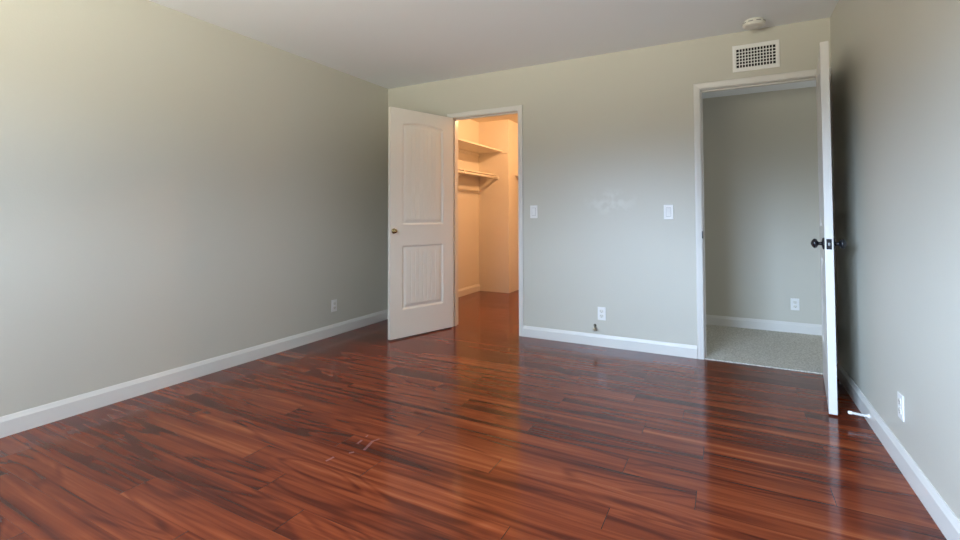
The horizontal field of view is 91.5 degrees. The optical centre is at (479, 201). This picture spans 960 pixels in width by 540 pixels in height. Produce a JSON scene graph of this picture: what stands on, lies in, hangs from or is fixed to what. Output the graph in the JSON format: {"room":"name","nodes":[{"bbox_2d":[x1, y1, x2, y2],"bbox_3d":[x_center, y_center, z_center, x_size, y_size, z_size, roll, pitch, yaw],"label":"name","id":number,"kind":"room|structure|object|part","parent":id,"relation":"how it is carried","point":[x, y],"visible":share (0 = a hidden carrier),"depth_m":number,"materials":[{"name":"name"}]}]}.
{"room":"empty bedroom","nodes":[
{"label":"empty bedroom","id":0,"kind":"room"},
{"bbox_2d":[0,0,478,416],"bbox_3d":[-1.678,-0.018,3.771,0.120,2.440,6.880,-1,-2,28],"label":"wall","id":1,"kind":"structure","parent":0,"point":[178,189],"depth_m":3.02,"materials":[{"name":"beige paint"}]},
{"bbox_2d":[0,309,387,437],"bbox_3d":[-2.069,1.127,2.848,0.014,0.100,4.700,-1,-2,28],"label":"baseboard","id":2,"kind":"structure","parent":1,"relation":"attached to","point":[24,420],"depth_m":2.93,"materials":[{"name":"white wood"}]},
{"bbox_2d":[331,299,336,311],"bbox_3d":[-1.328,0.948,4.261,0.009,0.108,0.066,-1,-2,28],"label":"wall outlet","id":3,"kind":"object","parent":1,"relation":"attached to","point":[333,302],"visible":1,"depth_m":4.25,"materials":[{"name":"white plastic"}]},
{"bbox_2d":[458,284,479,296],"bbox_3d":[-0.460,1.212,5.888,0.014,0.100,1.940,-1,-2,28],"label":"baseboard","id":4,"kind":"structure","parent":1,"relation":"attached to","point":[475,288],"depth_m":6.45,"materials":[{"name":"white wood"}]},
{"bbox_2d":[458,168,494,175],"bbox_3d":[-0.355,-0.404,5.877,0.262,0.019,1.940,-1,-2,28],"label":"closet shelf","id":5,"kind":"object","parent":1,"relation":"attached to","point":[466,170],"visible":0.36,"depth_m":6.20,"materials":[{"name":"white paint"}]},
{"bbox_2d":[458,170,498,179],"bbox_3d":[-0.322,-0.292,5.856,0.320,0.204,1.940,-1,-2,28],"label":"closet rod","id":6,"kind":"object","parent":5,"relation":"attached to","point":[462,172],"visible":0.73,"depth_m":6.08,"materials":[{"name":"white paint"}]},
{"bbox_2d":[458,138,506,155],"bbox_3d":[-0.270,-0.580,5.837,0.455,0.330,1.940,-1,-2,28],"label":"closet shelf","id":7,"kind":"object","parent":1,"relation":"attached to","point":[464,146],"visible":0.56,"depth_m":6.35,"materials":[{"name":"white paint"}]},
{"bbox_2d":[0,290,946,539],"bbox_3d":[0.230,1.179,3.112,3.830,0.001,7.320,-1,-2,28],"label":"floor","id":8,"kind":"structure","parent":0,"point":[476,428],"depth_m":2.15,"materials":[{"name":"brown wood"}]},
{"bbox_2d":[149,0,838,122],"bbox_3d":[0.224,-1.310,3.185,4.070,0.100,7.560,-1,-2,28],"label":"ceiling","id":9,"kind":"structure","parent":0,"point":[389,44],"depth_m":3.36,"materials":[{"name":"paint"}]},
{"bbox_2d":[742,17,765,29],"bbox_3d":[1.910,-1.238,3.259,0.142,0.050,0.142,-1,-2,28],"label":"smoke detector","id":10,"kind":"object","parent":9,"relation":"attached to","point":[756,22],"visible":1,"depth_m":3.22,"materials":[{"name":"beige plastic"}]},
{"bbox_2d":[479,119,518,292],"bbox_3d":[0.300,0.072,7.000,0.594,2.440,0.680,-1,-2,28],"label":"wall","id":11,"kind":"structure","parent":0,"point":[498,199],"depth_m":6.67,"materials":[{"name":"paint"}]},
{"bbox_2d":[387,17,830,357],"bbox_3d":[0.795,-0.015,4.092,3.950,2.440,0.120,-1,-2,28],"label":"wall","id":12,"kind":"structure","parent":0,"point":[608,139],"depth_m":3.86,"materials":[{"name":"beige paint"}]},
{"bbox_2d":[388,107,452,339],"bbox_3d":[-0.521,0.188,4.311,0.719,2.030,0.107,1,-2,-41],"label":"door","id":13,"kind":"structure","parent":12,"relation":"in","point":[420,144],"depth_m":4.28,"materials":[{"name":"white paint"}]},
{"bbox_2d":[447,105,523,335],"bbox_3d":[0.065,0.172,4.472,0.803,2.092,0.148,-1,-2,28],"label":"door frame","id":14,"kind":"structure","parent":12,"relation":"attached to","point":[518,109],"depth_m":4.42,"materials":[{"name":"white wood"}]},
{"bbox_2d":[530,205,537,217],"bbox_3d":[0.481,0.091,4.181,0.070,0.115,0.010,-1,-2,28],"label":"light switch","id":15,"kind":"object","parent":12,"relation":"attached to","point":[533,208],"visible":1,"depth_m":4.18,"materials":[{"name":"white plastic"}]},
{"bbox_2d":[598,307,605,320],"bbox_3d":[1.010,0.930,3.879,0.066,0.108,0.009,-1,-2,28],"label":"wall outlet","id":16,"kind":"object","parent":12,"relation":"attached to","point":[601,310],"visible":1,"depth_m":3.88,"materials":[{"name":"white plastic"}]},
{"bbox_2d":[523,326,696,358],"bbox_3d":[1.016,1.151,3.867,1.421,0.095,0.014,-1,-2,28],"label":"baseboard","id":17,"kind":"structure","parent":12,"relation":"attached to","point":[657,347],"depth_m":3.82,"materials":[{"name":"white wood"}]},
{"bbox_2d":[664,205,673,218],"bbox_3d":[1.475,0.082,3.655,0.070,0.115,0.010,-1,-2,28],"label":"light switch","id":18,"kind":"object","parent":12,"relation":"attached to","point":[668,209],"visible":1,"depth_m":3.65,"materials":[{"name":"white plastic"}]},
{"bbox_2d":[732,39,779,72],"bbox_3d":[2.008,-1.059,3.404,0.298,0.198,0.021,-1,-2,28],"label":"air vent","id":19,"kind":"object","parent":12,"relation":"in","point":[760,55],"visible":1,"depth_m":3.40,"materials":[{"name":"white plastic"}]},
{"bbox_2d":[693,67,838,364],"bbox_3d":[2.054,0.136,3.420,0.861,2.092,0.148,-1,-2,28],"label":"door frame","id":20,"kind":"structure","parent":12,"relation":"attached to","point":[805,75],"depth_m":3.53,"materials":[{"name":"white paint"}]},
{"bbox_2d":[811,41,846,414],"bbox_3d":[2.117,0.141,2.864,0.162,2.030,0.785,-1,-2,34],"label":"door","id":21,"kind":"structure","parent":12,"relation":"in","point":[827,243],"depth_m":2.56,"materials":[{"name":"white paint"}]},
{"bbox_3d":[1.891,0.234,2.625,0.053,0.054,0.054,-1,-2,34],"label":"knob","id":22,"kind":"part","parent":21,"relation":"part of","materials":[{"name":"black metal"}]},
{"bbox_3d":[1.900,0.232,2.543,0.024,0.057,0.002,-1,-2,34],"label":"latch plate","id":23,"kind":"part","parent":21,"relation":"part of","materials":[{"name":"black metal"}]},
{"bbox_3d":[1.980,0.232,2.564,0.053,0.054,0.054,-1,-2,34],"label":"knob","id":24,"kind":"part","parent":21,"relation":"part of","materials":[{"name":"black metal"}]},
{"bbox_2d":[702,80,815,98],"bbox_3d":[2.835,-1.109,3.806,2.940,0.100,1.230,-1,-2,28],"label":"ceiling","id":25,"kind":"structure","parent":0,"point":[805,84],"depth_m":4.34,"materials":[{"name":"paint"}]},
{"bbox_2d":[702,87,821,324],"bbox_3d":[3.098,0.079,4.262,2.940,2.250,0.120,-1,-2,28],"label":"wall","id":26,"kind":"structure","parent":0,"point":[760,150],"depth_m":4.42,"materials":[{"name":"beige paint"}]},
{"bbox_2d":[706,315,821,334],"bbox_3d":[3.070,1.152,4.171,2.940,0.100,0.014,-1,-2,28],"label":"baseboard","id":27,"kind":"structure","parent":26,"relation":"attached to","point":[782,326],"depth_m":4.37,"materials":[{"name":"white wood"}]},
{"bbox_2d":[791,298,798,310],"bbox_3d":[2.885,0.941,4.278,0.066,0.108,0.009,-1,-2,28],"label":"wall outlet","id":28,"kind":"object","parent":26,"relation":"attached to","point":[794,301],"visible":1,"depth_m":4.28,"materials":[{"name":"white plastic"}]},
{"bbox_2d":[705,324,822,373],"bbox_3d":[2.786,1.208,3.634,2.940,0.057,1.226,-1,-2,28],"label":"floor","id":29,"kind":"structure","parent":0,"point":[800,352],"depth_m":3.77,"materials":[{"name":"grey carpet"}]},
{"bbox_2d":[830,0,959,520],"bbox_3d":[1.332,-0.106,1.015,0.120,2.440,4.820,-1,-2,28],"label":"wall","id":30,"kind":"structure","parent":0,"point":[895,64],"depth_m":1.94,"materials":[{"name":"beige paint"}]},
{"bbox_2d":[848,411,870,418],"bbox_3d":[1.963,1.104,2.421,0.091,0.026,0.026,-1,-2,28],"label":"door stop","id":31,"kind":"object","parent":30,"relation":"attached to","point":[849,412],"visible":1,"depth_m":2.42,"materials":[{"name":"white plastic"}]},
{"bbox_2d":[837,362,959,539],"bbox_3d":[1.304,1.066,1.065,0.014,0.100,4.700,-1,-2,28],"label":"baseboard","id":32,"kind":"structure","parent":30,"relation":"attached to","point":[943,516],"depth_m":1.90,"materials":[{"name":"white wood"}]},
{"bbox_2d":[897,391,904,421],"bbox_3d":[1.796,0.875,1.997,0.009,0.108,0.066,-1,-2,28],"label":"wall outlet","id":33,"kind":"object","parent":30,"relation":"attached to","point":[900,398],"visible":1,"depth_m":1.98,"materials":[{"name":"white plastic"}]}
]}

